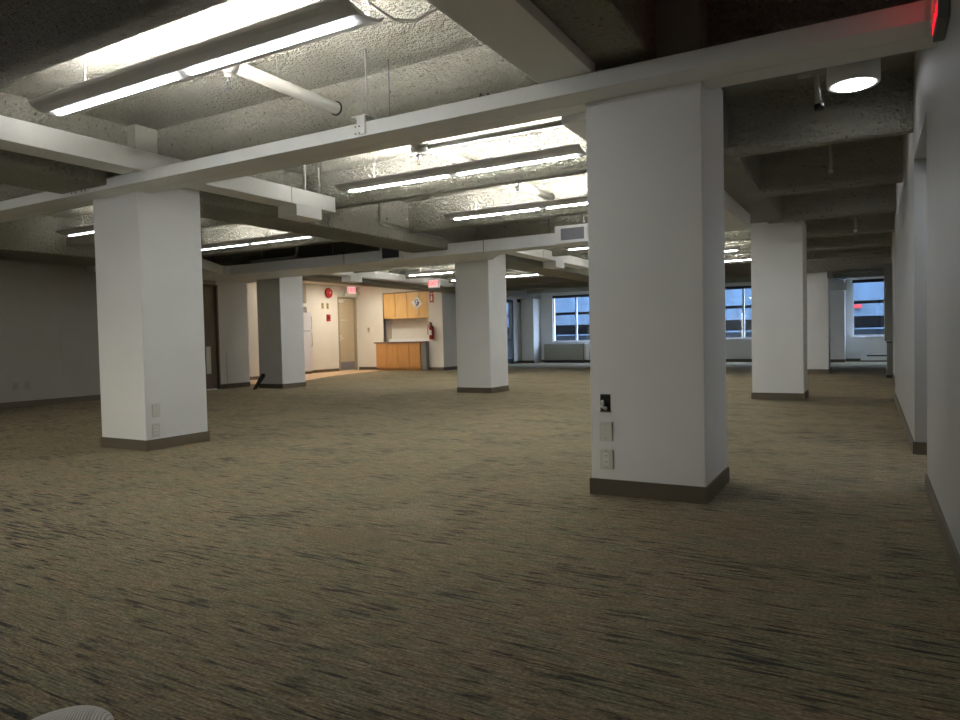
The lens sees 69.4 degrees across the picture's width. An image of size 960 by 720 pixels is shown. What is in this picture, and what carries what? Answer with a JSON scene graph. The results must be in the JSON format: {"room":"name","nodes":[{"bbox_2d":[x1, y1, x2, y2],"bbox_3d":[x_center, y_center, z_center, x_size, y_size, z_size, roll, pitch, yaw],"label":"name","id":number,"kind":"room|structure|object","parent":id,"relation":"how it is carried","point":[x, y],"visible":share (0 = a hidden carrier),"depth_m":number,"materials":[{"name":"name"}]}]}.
{"room":"open-plan office","nodes":[
{"label":"open-plan office","id":0,"kind":"room"},
{"bbox_2d":[0,256,215,402],"bbox_3d":[-7.365,-0.657,8.928,3.990,3.080,12.780,0,2,29],"label":"wall","id":1,"kind":"structure","parent":0,"point":[33,295],"depth_m":12.21,"materials":[{"name":"beige paint"}]},
{"bbox_2d":[13,383,18,389],"bbox_3d":[-7.872,0.447,11.767,0.012,0.120,0.080,0,2,29],"label":"wall plate","id":2,"kind":"object","parent":1,"relation":"attached to","point":[15,385],"visible":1,"depth_m":11.76,"materials":[{"name":"grey plastic"}]},
{"bbox_2d":[25,382,29,388],"bbox_3d":[-7.782,0.440,11.928,0.012,0.120,0.080,0,2,29],"label":"wall plate","id":3,"kind":"object","parent":1,"relation":"attached to","point":[27,384],"visible":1,"depth_m":11.92,"materials":[{"name":"grey plastic"}]},
{"bbox_2d":[60,314,63,396],"bbox_3d":[-7.496,-0.073,12.447,0.003,1.500,0.015,0,2,29],"label":"trim","id":4,"kind":"structure","parent":1,"relation":"attached to","point":[60,314],"depth_m":12.45,"materials":[{"name":"beige paint"}]},
{"bbox_2d":[216,281,249,383],"bbox_3d":[-5.690,-0.909,15.818,0.150,3.080,0.880,0,2,29],"label":"wall","id":5,"kind":"structure","parent":0,"point":[232,296],"depth_m":15.75,"materials":[{"name":"paint"}]},
{"bbox_2d":[0,382,249,408],"bbox_3d":[-8.719,0.823,10.260,0.012,0.100,13.660,0,2,29],"label":"baseboard","id":6,"kind":"structure","parent":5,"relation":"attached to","point":[244,384],"depth_m":12.40,"materials":[{"name":"plastic"}]},
{"bbox_2d":[203,284,220,389],"bbox_3d":[-5.962,-0.501,15.288,0.132,2.310,0.410,0,2,29],"label":"door","id":7,"kind":"structure","parent":5,"relation":"in","point":[210,292],"depth_m":15.33,"materials":[{"name":"brown wood"}]},
{"bbox_2d":[226,350,247,382],"bbox_3d":[-5.560,0.152,15.871,0.016,0.730,0.580,0,2,29],"label":"hatch","id":8,"kind":"object","parent":5,"relation":"attached to","point":[236,361],"visible":1,"depth_m":15.85,"materials":[{"name":"paint"}]},
{"bbox_2d":[247,282,357,376],"bbox_3d":[-5.904,-1.059,20.746,2.411,3.080,9.007,-1,2,11],"label":"wall","id":9,"kind":"structure","parent":0,"point":[325,348],"depth_m":22.43,"materials":[{"name":"beige paint"}]},
{"bbox_2d":[325,288,332,297],"bbox_3d":[-4.958,-2.204,22.774,0.130,0.330,0.330,0,2,29],"label":"bell","id":10,"kind":"object","parent":9,"relation":"attached to","point":[328,292],"visible":1,"depth_m":22.71,"materials":[{"name":"red metal"}]},
{"bbox_2d":[337,297,357,370],"bbox_3d":[-4.540,-0.886,23.687,0.192,2.490,0.940,0,2,29],"label":"door","id":11,"kind":"structure","parent":9,"relation":"in","point":[347,320],"depth_m":23.75,"materials":[{"name":"beige paint"}]},
{"bbox_2d":[343,286,358,296],"bbox_3d":[-4.404,-2.354,23.735,0.151,0.375,0.750,0,2,29],"label":"exit sign","id":12,"kind":"object","parent":9,"relation":"attached to","point":[349,291],"visible":0.94,"depth_m":23.69,"materials":[{"name":"red plastic"}]},
{"bbox_2d":[302,281,368,286],"bbox_3d":[-4.656,-2.413,20.286,4.000,0.040,6.950,0,2,29],"label":"ceiling","id":13,"kind":"structure","parent":0,"point":[303,282],"depth_m":22.55,"materials":[{"name":"beige paint"}]},
{"bbox_2d":[356,286,456,369],"bbox_3d":[-1.850,-1.272,24.699,3.650,3.080,3.800,0,2,29],"label":"wall","id":14,"kind":"structure","parent":0,"point":[370,300],"depth_m":23.55,"materials":[{"name":"beige paint"}]},
{"bbox_2d":[250,366,456,379],"bbox_3d":[-3.589,0.355,21.586,3.662,0.100,10.950,0,2,29],"label":"baseboard","id":15,"kind":"structure","parent":14,"relation":"attached to","point":[452,367],"depth_m":22.53,"materials":[{"name":"plastic"}]},
{"bbox_2d":[383,291,427,318],"bbox_3d":[-2.326,-1.827,23.268,1.950,0.860,0.477,0,2,29],"label":"upper cabinet","id":16,"kind":"object","parent":14,"relation":"attached to","point":[396,305],"visible":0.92,"depth_m":23.13,"materials":[{"name":"brown wood"}]},
{"bbox_2d":[412,297,421,309],"bbox_3d":[-2.086,-1.880,22.868,0.431,0.436,0.044,0,2,29],"label":"paper notice","id":17,"kind":"object","parent":16,"relation":"attached to","point":[416,302],"visible":1,"depth_m":22.86,"materials":[{"name":"white paper"}]},
{"bbox_2d":[389,338,428,341],"bbox_3d":[-2.224,-0.680,23.408,1.940,0.105,0.240,0,2,29],"label":"backsplash","id":18,"kind":"structure","parent":14,"relation":"attached to","point":[405,339],"depth_m":23.38,"materials":[{"name":"white ceramic"}]},
{"bbox_2d":[427,322,433,338],"bbox_3d":[-1.567,-0.937,22.259,0.204,0.550,0.153,-2,2,-34],"label":"fire extinguisher","id":19,"kind":"object","parent":14,"relation":"attached to","point":[431,327],"visible":1,"depth_m":22.21,"materials":[{"name":"red metal"}]},
{"bbox_2d":[429,292,433,301],"bbox_3d":[-1.562,-2.024,22.313,0.150,0.340,0.014,0,2,29],"label":"sign","id":20,"kind":"object","parent":14,"relation":"attached to","point":[431,297],"visible":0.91,"depth_m":22.30,"materials":[{"name":"red plastic"}]},
{"bbox_2d":[0,0,921,298],"bbox_3d":[-0.529,-2.291,13.346,20.000,0.793,27.700,0,2,29],"label":"ceiling","id":21,"kind":"structure","parent":0,"point":[776,145],"depth_m":6.02,"materials":[{"name":"concrete"}]},
{"bbox_2d":[56,215,93,235],"bbox_3d":[-4.755,-2.020,9.283,2.740,0.493,0.300,0,2,29],"label":"pendant light","id":22,"kind":"object","parent":21,"relation":"hanging from","point":[87,229],"visible":0.27,"depth_m":9.68,"materials":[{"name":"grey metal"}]},
{"bbox_2d":[28,0,383,116],"bbox_3d":[-1.765,-1.924,4.096,2.740,0.493,0.300,0,2,29],"label":"pendant light","id":23,"kind":"object","parent":21,"relation":"hanging from","point":[323,19],"visible":0.97,"depth_m":3.88,"materials":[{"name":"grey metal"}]},
{"bbox_2d":[201,233,314,250],"bbox_3d":[-3.706,-2.102,11.146,2.740,0.493,0.300,0,2,29],"label":"pendant light","id":24,"kind":"object","parent":21,"relation":"hanging from","point":[289,236],"visible":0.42,"depth_m":10.97,"materials":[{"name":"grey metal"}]},
{"bbox_2d":[251,246,297,262],"bbox_3d":[-4.656,-2.237,14.466,2.308,0.388,0.060,0,2,29],"label":"conduit pipe","id":25,"kind":"object","parent":21,"relation":"attached to","point":[296,247],"visible":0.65,"depth_m":14.13,"materials":[{"name":"black metal"}]},
{"bbox_2d":[303,165,305,189],"bbox_3d":[-2.044,-2.117,8.086,0.026,0.345,0.026,-3,2,-38],"label":"rod","id":26,"kind":"object","parent":21,"relation":"hanging from","point":[304,166],"visible":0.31,"depth_m":8.08,"materials":[{"name":"grey metal"}]},
{"bbox_2d":[0,115,335,221],"bbox_3d":[-3.991,-1.637,4.638,0.286,0.305,8.690,0,2,29],"label":"ceiling beam","id":27,"kind":"structure","parent":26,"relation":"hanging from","point":[19,136],"depth_m":6.04,"materials":[{"name":"paint"}]},
{"bbox_2d":[317,167,319,193],"bbox_3d":[-1.927,-2.126,8.295,0.026,0.345,0.026,-3,2,-38],"label":"rod","id":28,"kind":"object","parent":21,"relation":"hanging from","point":[318,168],"visible":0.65,"depth_m":8.29,"materials":[{"name":"grey metal"}]},
{"bbox_2d":[86,223,587,282],"bbox_3d":[-1.736,-1.868,11.851,10.600,0.270,3.760,0,2,29],"label":"ceiling beam","id":29,"kind":"structure","parent":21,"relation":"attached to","point":[577,234],"depth_m":12.43,"materials":[{"name":"paint"}]},
{"bbox_2d":[382,248,398,258],"bbox_3d":[-1.561,-1.872,12.081,0.360,0.185,0.012,0,2,29],"label":"grille","id":30,"kind":"object","parent":29,"relation":"attached to","point":[386,253],"depth_m":12.09,"materials":[{"name":"grey metal"}]},
{"bbox_2d":[561,226,583,239],"bbox_3d":[1.382,-1.894,10.388,0.370,0.175,0.011,0,2,29],"label":"grille","id":31,"kind":"object","parent":29,"relation":"attached to","point":[567,232],"depth_m":10.38,"materials":[{"name":"grey metal"}]},
{"bbox_2d":[351,48,376,134],"bbox_3d":[-0.833,-1.909,4.957,0.130,0.617,0.137,0,2,29],"label":"hanger","id":32,"kind":"object","parent":21,"relation":"hanging from","point":[361,119],"visible":1,"depth_m":4.93,"materials":[{"name":"grey metal"}]},
{"bbox_2d":[0,0,936,222],"bbox_3d":[-2.799,-1.634,6.250,11.602,0.098,0.394,0,2,29],"label":"ceiling beam","id":33,"kind":"structure","parent":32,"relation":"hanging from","point":[904,28],"depth_m":4.28,"materials":[{"name":"paint"}]},
{"bbox_2d":[70,189,87,195],"bbox_3d":[-3.814,-1.623,6.589,0.280,0.090,0.011,0,2,29],"label":"plate","id":34,"kind":"object","parent":33,"relation":"attached to","point":[84,190],"visible":0.5,"depth_m":6.59,"materials":[{"name":"paint"}]},
{"bbox_2d":[321,271,454,286],"bbox_3d":[-2.472,-2.084,17.837,0.286,0.305,6.600,0,2,29],"label":"duct","id":35,"kind":"object","parent":21,"relation":"attached to","point":[351,277],"visible":0.58,"depth_m":17.66,"materials":[{"name":"metal"}]},
{"bbox_2d":[388,59,389,116],"bbox_3d":[-0.673,-1.962,5.139,0.009,0.530,0.009,-3,2,-38],"label":"rod","id":36,"kind":"object","parent":21,"relation":"hanging from","point":[388,59],"visible":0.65,"depth_m":5.14,"materials":[{"name":"grey metal"}]},
{"bbox_2d":[222,56,563,199],"bbox_3d":[0.648,-2.143,6.426,2.460,0.308,5.510,0,2,29],"label":"pipe","id":37,"kind":"object","parent":21,"relation":"hanging from","point":[244,70],"visible":0.69,"depth_m":5.90,"materials":[{"name":"white painted metal"}]},
{"bbox_2d":[225,72,231,89],"bbox_3d":[-1.689,-1.872,4.658,0.048,0.103,0.048,0,2,29],"label":"sprinkler","id":38,"kind":"object","parent":37,"relation":"attached to","point":[228,76],"visible":1,"depth_m":4.65,"materials":[{"name":"grey metal"}]},
{"bbox_2d":[416,154,420,164],"bbox_3d":[-0.585,-1.914,6.619,0.048,0.103,0.048,0,2,29],"label":"sprinkler","id":39,"kind":"object","parent":37,"relation":"attached to","point":[417,155],"visible":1,"depth_m":6.61,"materials":[{"name":"grey metal"}]},
{"bbox_2d":[366,0,436,21],"bbox_3d":[-0.369,-1.973,3.607,0.493,0.426,0.142,-2,2,-27],"label":"power cable","id":40,"kind":"object","parent":21,"relation":"hanging from","point":[370,4],"visible":0.94,"depth_m":3.64,"materials":[{"name":"grey plastic"}]},
{"bbox_2d":[379,201,442,238],"bbox_3d":[-1.030,-2.163,10.616,0.045,0.436,1.656,0,2,29],"label":"plate","id":41,"kind":"object","parent":21,"relation":"attached to","point":[394,212],"visible":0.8,"depth_m":10.22,"materials":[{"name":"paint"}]},
{"bbox_2d":[404,269,454,275],"bbox_3d":[-0.628,-2.341,16.615,2.740,0.493,0.300,0,2,29],"label":"pendant light","id":42,"kind":"object","parent":21,"relation":"hanging from","point":[446,270],"visible":0.48,"depth_m":16.85,"materials":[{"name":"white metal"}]},
{"bbox_2d":[428,277,439,288],"bbox_3d":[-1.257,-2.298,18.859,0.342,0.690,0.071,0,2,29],"label":"exit sign","id":43,"kind":"object","parent":21,"relation":"hanging from","point":[432,283],"visible":0.97,"depth_m":18.84,"materials":[{"name":"red plastic"}]},
{"bbox_2d":[335,120,586,192],"bbox_3d":[-0.268,-2.040,6.756,2.740,0.493,0.300,0,2,29],"label":"pendant light","id":44,"kind":"object","parent":21,"relation":"hanging from","point":[573,150],"visible":0.89,"depth_m":6.58,"materials":[{"name":"white metal"}]},
{"bbox_2d":[447,272,538,280],"bbox_3d":[0.352,-2.417,18.357,2.740,0.493,0.300,0,2,29],"label":"pendant light","id":45,"kind":"object","parent":21,"relation":"hanging from","point":[524,273],"visible":0.3,"depth_m":17.92,"materials":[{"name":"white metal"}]},
{"bbox_2d":[426,0,594,83],"bbox_3d":[-0.984,-1.614,1.517,0.350,0.070,6.200,0,2,29],"label":"beam","id":46,"kind":"structure","parent":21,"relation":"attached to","point":[518,31],"depth_m":3.58,"materials":[{"name":"paint"}]},
{"bbox_2d":[444,189,587,219],"bbox_3d":[0.781,-2.122,8.620,2.740,0.493,0.300,0,2,29],"label":"pendant light","id":47,"kind":"object","parent":21,"relation":"hanging from","point":[580,200],"visible":0.63,"depth_m":8.69,"materials":[{"name":"white metal"}]},
{"bbox_2d":[505,249,588,268],"bbox_3d":[1.383,-2.055,14.187,0.286,0.305,4.180,0,2,29],"label":"duct","id":48,"kind":"object","parent":21,"relation":"attached to","point":[549,261],"visible":0.74,"depth_m":14.27,"materials":[{"name":"metal"}]},
{"bbox_2d":[562,245,587,249],"bbox_3d":[2.756,-2.275,12.129,2.740,0.493,0.300,0,2,29],"label":"pendant light","id":49,"kind":"object","parent":21,"relation":"hanging from","point":[583,246],"visible":0.2,"depth_m":12.63,"materials":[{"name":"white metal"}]},
{"bbox_2d":[561,112,749,231],"bbox_3d":[2.107,-1.767,7.008,0.350,0.200,5.795,0,2,29],"label":"duct","id":50,"kind":"object","parent":21,"relation":"attached to","point":[736,218],"visible":0.18,"depth_m":8.15,"materials":[{"name":"paint"}]},
{"bbox_2d":[725,246,741,251],"bbox_3d":[3.859,-2.361,14.089,2.740,0.493,0.300,0,2,29],"label":"pendant light","id":51,"kind":"object","parent":21,"relation":"hanging from","point":[734,248],"visible":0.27,"depth_m":13.41,"materials":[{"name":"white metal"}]},
{"bbox_2d":[725,256,750,261],"bbox_3d":[4.840,-2.437,15.830,2.740,0.493,0.300,0,2,29],"label":"pendant light","id":52,"kind":"object","parent":21,"relation":"hanging from","point":[743,258],"visible":0.13,"depth_m":15.26,"materials":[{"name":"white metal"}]},
{"bbox_2d":[798,68,824,111],"bbox_3d":[2.510,-2.090,5.248,0.180,0.415,0.068,0,2,29],"label":"pipe","id":53,"kind":"object","parent":21,"relation":"hanging from","point":[815,74],"visible":0.8,"depth_m":5.21,"materials":[{"name":"grey metal"}]},
{"bbox_2d":[828,144,832,173],"bbox_3d":[3.713,-2.183,7.346,0.053,0.420,0.054,0,2,29],"label":"pipe","id":54,"kind":"object","parent":21,"relation":"hanging from","point":[830,171],"visible":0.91,"depth_m":7.33,"materials":[{"name":"grey metal"}]},
{"bbox_2d":[826,57,880,93],"bbox_3d":[2.806,-2.179,5.215,0.360,0.252,0.360,0,2,29],"label":"recessed light","id":55,"kind":"object","parent":21,"relation":"in","point":[861,75],"visible":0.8,"depth_m":5.11,"materials":[{"name":"paint"}]},
{"bbox_2d":[854,216,856,232],"bbox_3d":[5.961,-2.293,11.014,0.053,0.530,0.054,0,2,29],"label":"pipe","id":56,"kind":"object","parent":21,"relation":"hanging from","point":[855,217],"visible":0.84,"depth_m":11.00,"materials":[{"name":"grey metal"}]},
{"bbox_2d":[0,361,959,719],"bbox_3d":[-0.464,0.648,13.438,20.000,0.126,27.700,0,2,29],"label":"floor","id":57,"kind":"structure","parent":0,"point":[385,544],"depth_m":3.05,"materials":[{"name":"carpet"}]},
{"bbox_2d":[32,705,113,719],"bbox_3d":[-1.030,0.927,1.728,0.207,0.084,0.200,-3,2,-41],"label":"cushion","id":58,"kind":"object","parent":57,"relation":"on","point":[79,712],"visible":1,"depth_m":1.75,"materials":[{"name":"fabric"}]},
{"bbox_2d":[93,124,209,450],"bbox_3d":[-3.333,-0.686,7.021,0.724,3.080,0.724,0,2,29],"label":"column","id":59,"kind":"structure","parent":57,"relation":"on","point":[148,254],"depth_m":6.77,"materials":[{"name":"paint"}]},
{"bbox_2d":[152,403,159,416],"bbox_3d":[-3.117,0.483,6.673,0.009,0.130,0.080,0,2,29],"label":"wall plate","id":60,"kind":"object","parent":59,"relation":"attached to","point":[155,407],"visible":1,"depth_m":6.67,"materials":[{"name":"white plastic"}]},
{"bbox_2d":[152,423,159,436],"bbox_3d":[-3.114,0.676,6.674,0.012,0.130,0.080,0,2,29],"label":"wall plate","id":61,"kind":"object","parent":59,"relation":"on","point":[155,427],"visible":1,"depth_m":6.67,"materials":[{"name":"white plastic"}]},
{"bbox_2d":[253,374,264,389],"bbox_3d":[-4.821,0.469,15.119,0.040,0.330,0.330,0,2,29],"label":"wedge","id":62,"kind":"object","parent":57,"relation":"on","point":[262,376],"visible":1,"depth_m":15.11,"materials":[{"name":"black plastic"}]},
{"bbox_2d":[256,276,305,388],"bbox_3d":[-4.459,-0.927,15.524,0.724,3.080,0.724,0,2,29],"label":"column","id":63,"kind":"structure","parent":57,"relation":"on","point":[279,300],"depth_m":15.27,"materials":[{"name":"paint"}]},
{"bbox_2d":[303,312,312,373],"bbox_3d":[-5.699,-0.506,21.502,0.733,1.920,0.760,0,2,29],"label":"refrigerator","id":64,"kind":"object","parent":57,"relation":"on","point":[308,336],"visible":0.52,"depth_m":21.53,"materials":[{"name":"white metal"}]},
{"bbox_2d":[303,303,307,312],"bbox_3d":[-5.532,-1.632,21.622,0.216,0.314,0.330,0,2,29],"label":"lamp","id":65,"kind":"object","parent":64,"relation":"on","point":[305,305],"visible":0.51,"depth_m":21.62,"materials":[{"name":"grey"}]},
{"bbox_2d":[376,343,420,369],"bbox_3d":[-2.614,-0.111,22.987,1.790,0.900,0.380,0,2,29],"label":"base cabinet","id":66,"kind":"object","parent":57,"relation":"on","point":[389,356],"visible":0.97,"depth_m":22.82,"materials":[{"name":"brown wood"}]},
{"bbox_2d":[374,338,428,343],"bbox_3d":[-2.441,-0.645,23.141,2.055,0.150,0.920,0,2,29],"label":"countertop","id":67,"kind":"structure","parent":66,"relation":"on","point":[405,340],"depth_m":23.17,"materials":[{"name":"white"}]},
{"bbox_2d":[421,343,429,370],"bbox_3d":[-1.735,-0.115,22.509,0.190,0.900,0.350,0,2,29],"label":"end panel","id":68,"kind":"object","parent":57,"relation":"on","point":[425,362],"visible":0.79,"depth_m":22.37,"materials":[{"name":"grey metal"}]},
{"bbox_2d":[455,254,508,392],"bbox_3d":[0.030,-0.948,12.996,0.724,3.080,0.724,0,2,29],"label":"column","id":69,"kind":"structure","parent":57,"relation":"on","point":[481,302],"depth_m":12.73,"materials":[{"name":"paint"}]},
{"bbox_2d":[521,299,540,362],"bbox_3d":[1.988,-1.433,27.146,0.544,3.078,0.660,0,2,29],"label":"pier","id":70,"kind":"object","parent":57,"relation":"on","point":[530,308],"visible":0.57,"depth_m":26.91,"materials":[{"name":"paint"}]},
{"bbox_2d":[544,343,586,362],"bbox_3d":[3.269,-0.266,26.599,1.600,0.724,0.390,0,2,29],"label":"convector","id":71,"kind":"object","parent":57,"relation":"on","point":[573,352],"visible":0.91,"depth_m":26.41,"materials":[{"name":"grey metal"}]},
{"bbox_2d":[584,343,589,359],"bbox_3d":[4.073,-0.318,26.172,0.180,0.620,0.360,0,2,29],"label":"end panel","id":72,"kind":"object","parent":71,"relation":"attached to","point":[586,345],"visible":0.76,"depth_m":26.02,"materials":[{"name":"white metal"}]},
{"bbox_2d":[586,0,728,504],"bbox_3d":[1.156,-0.707,4.493,0.724,3.080,0.724,0,2,29],"label":"column","id":73,"kind":"structure","parent":57,"relation":"on","point":[655,158],"depth_m":4.19,"materials":[{"name":"paint"}]},
{"bbox_2d":[600,394,610,411],"bbox_3d":[0.778,0.271,4.329,0.073,0.114,0.038,0,2,29],"label":"wall plate","id":74,"kind":"object","parent":73,"relation":"attached to","point":[605,406],"visible":1,"depth_m":4.33,"materials":[{"name":"black plastic"}]},
{"bbox_2d":[600,449,612,468],"bbox_3d":[0.792,0.621,4.347,0.086,0.122,0.012,0,2,29],"label":"wall plate","id":75,"kind":"object","parent":73,"relation":"attached to","point":[606,455],"visible":1,"depth_m":4.34,"materials":[{"name":"white plastic"}]},
{"bbox_2d":[603,453,608,464],"bbox_3d":[0.791,0.621,4.344,0.038,0.076,0.004,0,2,29],"label":"receptacle","id":76,"kind":"object","parent":75,"relation":"attached to","point":[605,455],"depth_m":4.34,"materials":[{"name":"white plastic"}]},
{"bbox_2d":[600,421,612,440],"bbox_3d":[0.789,0.445,4.343,0.082,0.122,0.009,0,2,29],"label":"wall plate","id":77,"kind":"object","parent":73,"relation":"attached to","point":[605,426],"visible":1,"depth_m":4.34,"materials":[{"name":"white plastic"}]},
{"bbox_2d":[751,220,807,399],"bbox_3d":[4.519,-0.968,10.468,0.724,3.080,0.724,0,2,29],"label":"column","id":78,"kind":"structure","parent":57,"relation":"on","point":[778,250],"depth_m":10.17,"materials":[{"name":"paint"}]},
{"bbox_2d":[807,272,830,373],"bbox_3d":[7.960,-1.235,16.581,0.724,3.080,0.724,0,2,29],"label":"column","id":79,"kind":"structure","parent":57,"relation":"on","point":[818,284],"depth_m":16.23,"materials":[{"name":"paint"}]},
{"bbox_2d":[827,271,832,277],"bbox_3d":[8.086,-2.001,16.016,0.120,0.200,0.096,0,2,29],"label":"junction box","id":80,"kind":"object","parent":79,"relation":"attached to","point":[830,273],"visible":0.8,"depth_m":15.97,"materials":[{"name":"grey metal"}]},
{"bbox_2d":[830,279,845,362],"bbox_3d":[11.274,-1.474,21.889,0.464,3.078,0.710,0,2,29],"label":"pier","id":81,"kind":"object","parent":57,"relation":"on","point":[837,298],"visible":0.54,"depth_m":21.59,"materials":[{"name":"paint"}]},
{"bbox_2d":[830,283,846,290],"bbox_3d":[11.085,-2.254,21.509,0.530,0.230,0.098,0,2,29],"label":"box","id":82,"kind":"object","parent":81,"relation":"attached to","point":[840,286],"visible":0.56,"depth_m":21.45,"materials":[{"name":"paint"}]},
{"bbox_2d":[886,341,892,377],"bbox_3d":[8.537,-0.016,14.469,0.110,0.750,0.530,0,2,29],"label":"base cabinet","id":83,"kind":"object","parent":57,"relation":"on","point":[889,343],"visible":0.91,"depth_m":14.26,"materials":[{"name":"grey"}]},
{"bbox_2d":[506,298,521,360],"bbox_3d":[1.206,-1.398,26.562,0.150,3.080,2.450,0,2,29],"label":"wall","id":84,"kind":"structure","parent":0,"point":[516,305],"depth_m":26.84,"materials":[{"name":"paint"}]},
{"bbox_2d":[507,300,513,363],"bbox_3d":[0.929,-1.050,26.015,0.150,2.430,1.200,0,2,29],"label":"door","id":85,"kind":"structure","parent":84,"relation":"in","point":[510,302],"depth_m":26.43,"materials":[{"name":"grey"}]},
{"bbox_2d":[540,276,886,359],"bbox_3d":[7.750,-1.476,24.426,13.650,3.080,0.250,0,2,29],"label":"wall","id":86,"kind":"structure","parent":0,"point":[739,348],"depth_m":23.59,"materials":[{"name":"paint"}]},
{"bbox_2d":[552,294,589,342],"bbox_3d":[3.685,-1.590,26.634,1.940,1.820,0.220,0,2,29],"label":"window","id":87,"kind":"structure","parent":86,"relation":"in","point":[581,295],"depth_m":26.69,"materials":[{"name":"white paint"}]},
{"bbox_2d":[514,358,886,363],"bbox_3d":[7.449,0.041,23.829,13.400,0.100,1.200,0,2,29],"label":"baseboard","id":88,"kind":"structure","parent":86,"relation":"attached to","point":[847,359],"depth_m":23.53,"materials":[{"name":"plastic"}]},
{"bbox_2d":[725,285,751,339],"bbox_3d":[8.983,-1.614,23.651,1.940,1.820,0.220,0,2,29],"label":"window","id":89,"kind":"structure","parent":86,"relation":"in","point":[743,288],"depth_m":23.67,"materials":[{"name":"white paint"}]},
{"bbox_2d":[852,278,883,336],"bbox_3d":[12.660,-1.631,21.581,1.940,1.820,0.220,0,2,29],"label":"window","id":90,"kind":"structure","parent":86,"relation":"in","point":[881,279],"depth_m":21.91,"materials":[{"name":"white paint"}]},
{"bbox_2d":[861,353,886,359],"bbox_3d":[12.564,-0.101,21.521,1.320,0.220,0.174,0,2,29],"label":"convector","id":91,"kind":"object","parent":86,"relation":"attached to","point":[864,356],"visible":0.56,"depth_m":21.59,"materials":[{"name":"white metal"}]},
{"bbox_2d":[807,245,891,272],"bbox_3d":[8.251,-2.398,15.789,1.994,0.720,0.130,0,2,29],"label":"beam","id":92,"kind":"structure","parent":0,"point":[868,262],"depth_m":15.67,"materials":[{"name":"paint"}]},
{"bbox_2d":[891,231,894,375],"bbox_3d":[9.817,-1.240,15.407,1.200,3.080,13.450,0,2,29],"label":"wall","id":93,"kind":"structure","parent":0,"point":[892,245],"depth_m":13.67,"materials":[{"name":"paint"}]},
{"bbox_2d":[884,263,891,340],"bbox_3d":[8.502,-1.201,14.454,0.136,1.600,0.400,0,2,29],"label":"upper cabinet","id":94,"kind":"object","parent":93,"relation":"attached to","point":[887,266],"visible":1,"depth_m":14.28,"materials":[{"name":"grey"}]},
{"bbox_2d":[894,0,959,554],"bbox_3d":[2.958,-0.721,3.672,0.950,3.080,13.750,0,2,29],"label":"wall","id":95,"kind":"structure","parent":0,"point":[927,214],"depth_m":3.82,"materials":[{"name":"grey paint"}]},
{"bbox_2d":[892,373,959,589],"bbox_3d":[4.155,0.674,5.901,0.862,0.100,18.700,0,2,29],"label":"baseboard","id":96,"kind":"structure","parent":95,"relation":"attached to","point":[918,448],"depth_m":3.56,"materials":[{"name":"plastic"}]},
{"bbox_2d":[931,0,949,41],"bbox_3d":[2.046,-1.598,3.083,0.053,0.250,0.322,0,2,29],"label":"exit sign","id":97,"kind":"object","parent":95,"relation":"attached to","point":[940,9],"visible":1,"depth_m":3.05,"materials":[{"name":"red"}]},
{"label":"outside","id":98,"kind":"structure","parent":0,"visible":0},
{"bbox_3d":[12.281,2.512,42.175,100.000,0.200,34.700,0,2,29],"label":"ground","id":99,"kind":"structure","parent":98,"visible":0},
{"bbox_2d":[507,282,883,358],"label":"window","id":100,"kind":"structure","parent":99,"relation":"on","point":[868,319],"depth_m":35.92,"materials":[{"name":"glass"}]},
{"bbox_2d":[854,304,861,307],"bbox_3d":[17.998,-2.570,33.108,0.400,0.170,0.100,0,2,29],"label":"street sign","id":101,"kind":"object","parent":100,"relation":"attached to","point":[855,305],"visible":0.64,"depth_m":33.04,"materials":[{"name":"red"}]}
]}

